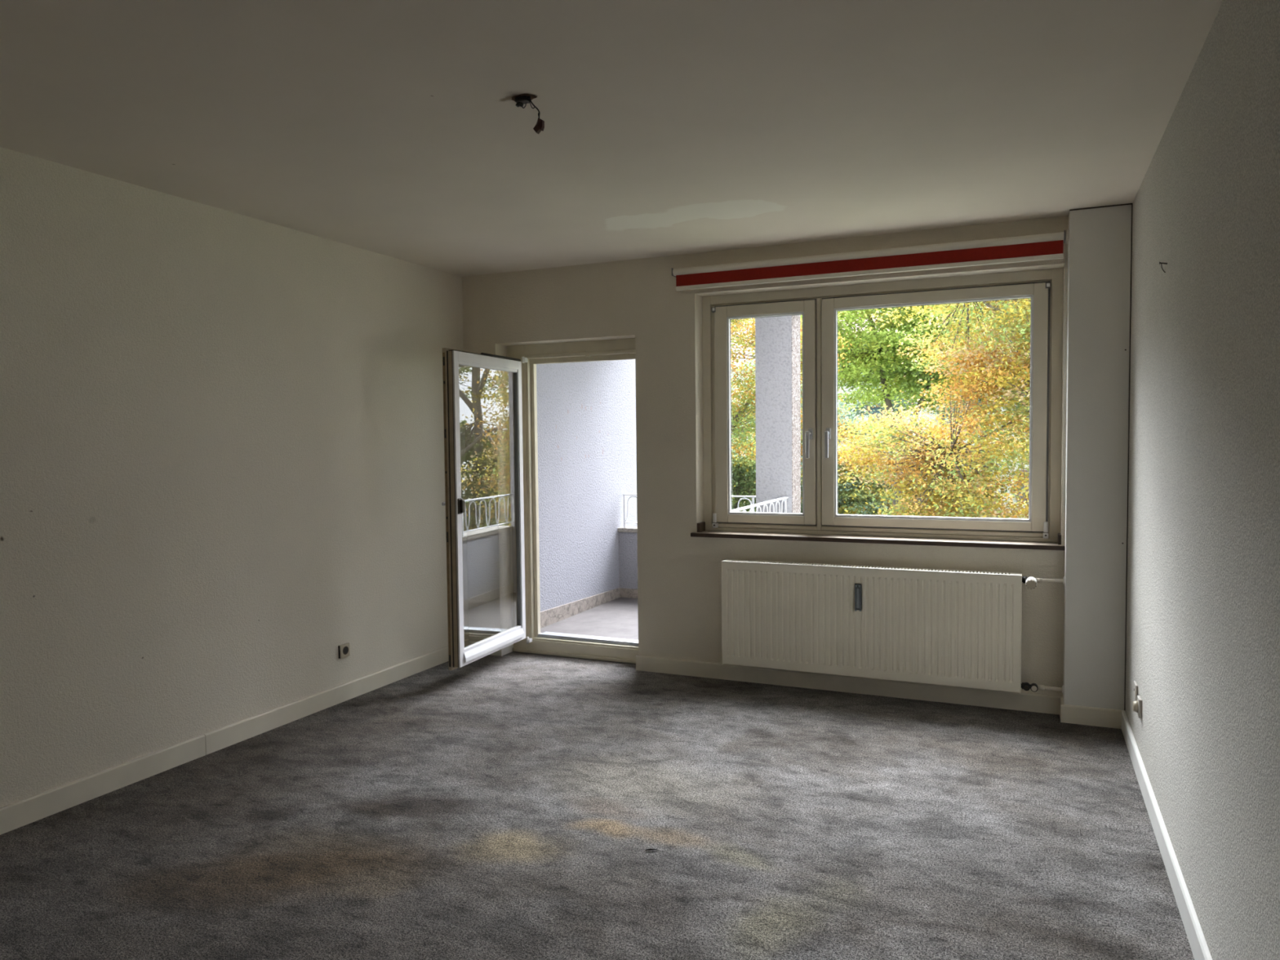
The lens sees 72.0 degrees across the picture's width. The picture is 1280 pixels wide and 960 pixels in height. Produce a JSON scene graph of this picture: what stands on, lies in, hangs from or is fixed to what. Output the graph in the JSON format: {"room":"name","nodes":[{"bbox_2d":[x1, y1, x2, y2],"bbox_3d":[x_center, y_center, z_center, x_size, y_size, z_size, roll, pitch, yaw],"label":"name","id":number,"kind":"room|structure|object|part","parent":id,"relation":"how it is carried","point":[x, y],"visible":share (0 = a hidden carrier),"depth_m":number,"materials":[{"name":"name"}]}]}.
{"room":"empty living room","nodes":[
{"label":"empty living room","id":0,"kind":"room"},
{"bbox_2d":[0,146,468,807],"bbox_3d":[-2.474,0.142,3.202,0.250,2.700,5.950,1,3,24],"label":"wall","id":1,"kind":"structure","parent":0,"point":[222,466],"depth_m":3.96,"materials":[{"name":"paint"}]},
{"bbox_2d":[0,639,469,835],"bbox_3d":[-2.304,1.241,3.282,0.015,0.094,5.734,1,3,24],"label":"baseboard","id":2,"kind":"structure","parent":1,"relation":"attached to","point":[14,815],"depth_m":3.96,"materials":[{"name":"beige paint"}]},
{"bbox_2d":[337,642,350,658],"bbox_3d":[-1.620,0.935,4.829,0.014,0.072,0.076,1,3,24],"label":"wall socket","id":3,"kind":"object","parent":1,"relation":"attached to","point":[344,651],"visible":1,"depth_m":4.82,"materials":[{"name":"beige plastic"}]},
{"bbox_2d":[536,359,636,611],"bbox_3d":[-0.603,0.878,7.545,0.288,6.400,2.770,1,3,24],"label":"wall","id":4,"kind":"structure","parent":0,"point":[586,411],"depth_m":7.45,"materials":[{"name":"white paint"}]},
{"bbox_2d":[540,597,638,639],"bbox_3d":[0.107,1.201,6.881,1.927,0.300,2.360,1,3,24],"label":"floor","id":5,"kind":"structure","parent":0,"point":[618,618],"depth_m":7.00,"materials":[{"name":"concrete"}]},
{"bbox_2d":[0,651,1194,959],"bbox_3d":[-0.549,1.406,2.493,4.366,0.200,6.090,1,3,24],"label":"floor","id":6,"kind":"structure","parent":0,"point":[510,806],"depth_m":3.13,"materials":[{"name":"carpet"}]},
{"bbox_2d":[645,848,657,850],"bbox_3d":[0.039,1.270,3.030,0.042,0.008,0.008,-1,3,-10],"label":"crumb","id":7,"kind":"object","parent":6,"relation":"on","point":[650,849],"visible":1,"depth_m":3.03,"materials":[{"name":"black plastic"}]},
{"bbox_2d":[0,0,1222,276],"bbox_3d":[-0.545,-1.320,2.443,4.366,0.250,6.250,1,3,24],"label":"ceiling","id":8,"kind":"structure","parent":0,"point":[393,128],"depth_m":2.91,"materials":[{"name":"paint"}]},
{"bbox_2d":[511,93,544,133],"bbox_3d":[-0.356,-1.158,2.788,0.113,0.132,0.057,1,3,24],"label":"outlet","id":9,"kind":"object","parent":8,"relation":"attached to","point":[521,100],"visible":1,"depth_m":2.78,"materials":[{"name":"black plastic"}]},
{"bbox_2d":[618,532,637,589],"bbox_3d":[0.209,1.014,6.876,1.739,0.972,2.190,1,3,24],"label":"wall","id":10,"kind":"structure","parent":0,"point":[628,541],"depth_m":8.07,"materials":[{"name":"grey paint"}]},
{"bbox_2d":[540,587,637,628],"bbox_3d":[0.131,1.061,6.848,1.619,0.142,2.070,1,3,24],"label":"trim","id":11,"kind":"structure","parent":10,"relation":"attached to","point":[548,617],"depth_m":7.40,"materials":[{"name":"beige stone"}]},
{"bbox_2d":[617,526,637,533],"bbox_3d":[0.217,0.509,6.858,1.759,0.038,2.210,1,3,24],"label":"coping","id":12,"kind":"object","parent":10,"relation":"on","point":[628,529],"visible":0.18,"depth_m":8.05},
{"bbox_2d":[622,493,755,527],"bbox_3d":[0.426,0.288,7.844,1.262,0.311,0.036,1,3,24],"label":"balcony railing","id":13,"kind":"object","parent":12,"relation":"on","point":[624,522],"visible":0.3,"depth_m":8.05,"materials":[{"name":"white metal"}]},
{"bbox_3d":[-0.141,0.287,8.094,0.016,0.302,0.016,1,3,24],"label":"post","id":14,"kind":"part","parent":13,"relation":"part of","materials":[{"name":"white metal"}]},
{"bbox_3d":[0.424,0.139,7.837,1.262,0.012,0.036,1,3,24],"label":"rail","id":15,"kind":"part","parent":13,"relation":"part of","materials":[{"name":"white metal"}]},
{"bbox_3d":[0.976,0.298,7.602,0.016,0.302,0.016,1,3,24],"label":"post","id":16,"kind":"part","parent":13,"relation":"part of","materials":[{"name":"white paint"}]},
{"bbox_2d":[731,497,788,512],"bbox_3d":[0.827,0.344,6.520,0.036,0.311,2.038,1,3,24],"label":"balcony railing","id":17,"kind":"object","parent":12,"relation":"on","point":[784,499],"visible":0.31,"depth_m":6.90,"materials":[{"name":"white metal"}]},
{"bbox_3d":[1.225,0.303,7.425,0.016,0.302,0.016,1,3,24],"label":"post","id":18,"kind":"part","parent":17,"relation":"part of","materials":[{"name":"white metal"}]},
{"bbox_2d":[462,215,1068,696],"bbox_3d":[0.554,0.018,5.279,4.116,2.700,0.299,1,3,24],"label":"wall","id":19,"kind":"structure","parent":0,"point":[679,574],"depth_m":5.29,"materials":[{"name":"paint"}]},
{"bbox_2d":[469,640,513,656],"bbox_3d":[-1.003,1.118,5.923,0.266,0.075,0.152,1,3,24],"label":"baseboard","id":20,"kind":"structure","parent":19,"relation":"attached to","point":[508,649],"depth_m":5.85,"materials":[{"name":"white paint"}]},
{"bbox_2d":[441,337,638,670],"bbox_3d":[-0.568,0.152,5.364,0.996,2.047,1.063,1,3,24],"label":"door","id":21,"kind":"structure","parent":19,"relation":"in","point":[520,362],"depth_m":5.71,"materials":[{"name":"beige paint"}]},
{"bbox_3d":[-1.101,0.174,5.027,0.013,1.793,0.002,0,3,21],"label":"lock rail","id":22,"kind":"part","parent":21,"relation":"part of","materials":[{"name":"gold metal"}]},
{"bbox_3d":[-1.022,0.149,5.045,0.023,0.090,0.046,1,3,24],"label":"pull handle","id":23,"kind":"part","parent":21,"relation":"part of","materials":[{"name":"brown metal"}]},
{"bbox_3d":[-0.929,-0.760,5.369,0.034,0.020,0.800,0,3,21],"label":"tilt arm","id":24,"kind":"part","parent":21,"relation":"part of","materials":[{"name":"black plastic"}]},
{"bbox_3d":[-0.406,0.134,5.732,0.996,2.047,0.087,1,3,24],"label":"frame","id":25,"kind":"part","parent":21,"relation":"part of","materials":[{"name":"beige paint"}]},
{"bbox_2d":[690,267,1065,550],"bbox_3d":[1.250,-0.374,4.882,1.997,1.428,0.230,1,3,24],"label":"window","id":26,"kind":"structure","parent":19,"relation":"in","point":[820,520],"depth_m":4.95,"materials":[{"name":"beige paint"}]},
{"bbox_3d":[0.962,-0.210,5.006,0.029,0.170,0.061,1,3,24],"label":"handle","id":27,"kind":"part","parent":26,"relation":"part of","materials":[{"name":"white metal"}]},
{"bbox_3d":[1.056,-0.209,4.965,0.026,0.170,0.061,1,3,24],"label":"handle","id":28,"kind":"part","parent":26,"relation":"part of","materials":[{"name":"white metal"}]},
{"bbox_2d":[671,230,1068,509],"bbox_3d":[1.159,-0.547,4.782,2.085,1.374,0.071,1,3,24],"label":"rail","id":29,"kind":"object","parent":26,"relation":"attached to","point":[1044,246],"visible":1,"depth_m":4.66,"materials":[{"name":"beige"}]},
{"bbox_3d":[2.097,-0.513,4.343,0.012,1.327,0.004,1,3,24],"label":"pull chain","id":30,"kind":"part","parent":29,"relation":"part of","materials":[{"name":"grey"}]},
{"bbox_3d":[1.243,0.302,4.881,1.997,0.078,0.160,1,3,24],"label":"sill","id":31,"kind":"part","parent":26,"relation":"part of","materials":[{"name":"brown stone"}]},
{"bbox_2d":[635,655,1121,728],"bbox_3d":[1.148,1.138,4.830,2.616,0.090,0.145,1,3,24],"label":"baseboard","id":32,"kind":"structure","parent":19,"relation":"attached to","point":[1037,703],"depth_m":4.79,"materials":[{"name":"beige paint"}]},
{"bbox_2d":[721,559,1037,693],"bbox_3d":[1.241,0.768,4.752,1.654,0.602,0.178,1,3,24],"label":"radiator","id":33,"kind":"object","parent":19,"relation":"attached to","point":[932,626],"visible":1,"depth_m":4.70,"materials":[{"name":"white metal"}]},
{"bbox_2d":[722,559,1020,576],"bbox_3d":[1.202,0.470,4.754,1.564,0.005,0.084,1,3,24],"label":"grille","id":34,"kind":"object","parent":33,"relation":"attached to","point":[727,562],"depth_m":4.74,"materials":[{"name":"beige metal"}]},
{"bbox_2d":[755,315,800,513],"bbox_3d":[1.222,2.353,7.727,0.316,9.400,0.300,1,3,24],"label":"pillar","id":35,"kind":"structure","parent":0,"point":[777,339],"depth_m":7.46,"materials":[{"name":"white paint"}]},
{"bbox_2d":[1062,203,1132,710],"bbox_3d":[2.228,-0.056,4.302,0.266,2.500,0.131,1,3,24],"label":"wall","id":36,"kind":"structure","parent":0,"point":[1100,257],"depth_m":4.24,"materials":[{"name":"paint"}]},
{"bbox_2d":[1035,575,1065,586],"bbox_3d":[2.048,0.499,4.399,0.138,0.052,0.053,1,3,24],"label":"pipe","id":37,"kind":"object","parent":36,"relation":"attached to","point":[1038,580],"visible":0.84,"depth_m":4.38,"materials":[{"name":"white metal"}]},
{"bbox_2d":[1037,684,1063,694],"bbox_3d":[2.061,1.046,4.420,0.122,0.052,0.053,1,3,24],"label":"pipe","id":38,"kind":"object","parent":36,"relation":"attached to","point":[1039,686],"visible":1,"depth_m":4.41,"materials":[{"name":"white metal"}]},
{"bbox_2d":[1124,0,1279,959],"bbox_3d":[1.354,0.172,1.681,0.250,2.700,6.250,1,3,24],"label":"wall","id":39,"kind":"structure","parent":0,"point":[1202,647],"depth_m":2.25,"materials":[{"name":"paint"}]},
{"bbox_2d":[1133,680,1137,701],"bbox_3d":[2.138,0.916,3.802,0.012,0.081,0.083,1,3,24],"label":"power socket","id":40,"kind":"object","parent":39,"relation":"attached to","point":[1135,686],"visible":0.89,"depth_m":3.78,"materials":[{"name":"beige plastic"}]},
{"bbox_2d":[1132,695,1142,718],"bbox_3d":[2.067,0.942,3.666,0.030,0.077,0.075,1,3,24],"label":"socket","id":41,"kind":"object","parent":39,"relation":"attached to","point":[1137,704],"visible":1,"depth_m":3.65,"materials":[{"name":"beige plastic"}]},
{"bbox_3d":[2.076,0.942,3.662,0.012,0.077,0.075,1,3,24],"label":"plate","id":42,"kind":"part","parent":41,"relation":"part of","materials":[{"name":"beige plastic"}]},
{"bbox_2d":[1159,262,1167,272],"bbox_3d":[1.830,-0.744,3.084,0.025,0.039,0.012,0,3,11],"label":"nail","id":43,"kind":"object","parent":39,"relation":"attached to","point":[1161,263],"visible":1,"depth_m":3.08,"materials":[{"name":"grey metal"}]},
{"bbox_2d":[1121,710,1212,959],"bbox_3d":[1.195,1.281,1.679,0.015,0.088,5.618,1,3,24],"label":"baseboard","id":44,"kind":"structure","parent":39,"relation":"attached to","point":[1198,945],"depth_m":2.83,"materials":[{"name":"white paint"}]},
{"label":"outside","id":45,"kind":"structure","parent":0,"visible":0},
{"bbox_3d":[17.693,5.335,48.804,120.000,0.200,86.800,1,3,24],"label":"ground","id":46,"kind":"structure","parent":45,"visible":0},
{"bbox_2d":[731,418,802,511],"bbox_3d":[2.277,2.586,21.196,3.219,8.116,3.450,-3,3,-42],"label":"yew tree","id":47,"kind":"object","parent":46,"relation":"on","point":[744,485],"visible":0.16,"depth_m":20.64,"materials":[{"name":"green plant"}]},
{"bbox_2d":[730,315,861,463],"bbox_3d":[1.115,0.797,18.283,6.342,11.979,4.681,2,3,42],"label":"tree","id":48,"kind":"object","parent":46,"relation":"on","point":[736,415],"visible":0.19,"depth_m":17.11,"materials":[{"name":"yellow plant"}]},
{"bbox_2d":[731,372,1026,516],"bbox_3d":[5.862,1.706,23.453,8.046,9.589,4.652,0,3,22],"label":"bush","id":49,"kind":"object","parent":46,"relation":"on","point":[846,496],"visible":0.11,"depth_m":23.00,"materials":[{"name":"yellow plant"}]},
{"bbox_2d":[730,305,1029,518],"bbox_3d":[13.240,-1.276,41.030,26.800,13.800,8.800,1,3,24],"label":"tree","id":50,"kind":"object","parent":46,"relation":"on","point":[877,407],"visible":0.03,"depth_m":37.41,"materials":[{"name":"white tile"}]},
{"bbox_3d":[10.461,-2.628,37.791,1.300,1.050,0.020,1,3,24],"label":"pane","id":51,"kind":"part","parent":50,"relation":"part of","materials":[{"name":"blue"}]},
{"bbox_3d":[13.206,-2.602,36.582,1.300,1.050,0.020,1,3,24],"label":"pane","id":52,"kind":"part","parent":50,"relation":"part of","materials":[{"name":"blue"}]},
{"bbox_3d":[15.981,0.222,35.499,1.300,1.050,0.020,1,3,24],"label":"pane","id":53,"kind":"part","parent":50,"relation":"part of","materials":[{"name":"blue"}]},
{"bbox_2d":[731,299,1030,515],"bbox_3d":[9.262,-1.101,29.927,14.748,15.420,7.194,0,3,18],"label":"tree","id":54,"kind":"object","parent":46,"relation":"on","point":[897,406],"visible":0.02,"depth_m":30.59,"materials":[{"name":"green plant"}]},
{"bbox_2d":[800,302,1008,515],"bbox_3d":[5.668,0.375,20.675,5.741,12.498,4.750,0,3,11],"label":"maple tree","id":55,"kind":"object","parent":46,"relation":"on","point":[874,357],"visible":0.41,"depth_m":19.84,"materials":[{"name":"green plant"}]},
{"bbox_2d":[837,297,1031,519],"bbox_3d":[7.770,1.006,11.975,10.958,12.013,5.084,0,3,8],"label":"tree","id":56,"kind":"object","parent":46,"relation":"on","point":[946,459],"visible":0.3,"depth_m":12.50,"materials":[{"name":"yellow plant"}]}
]}

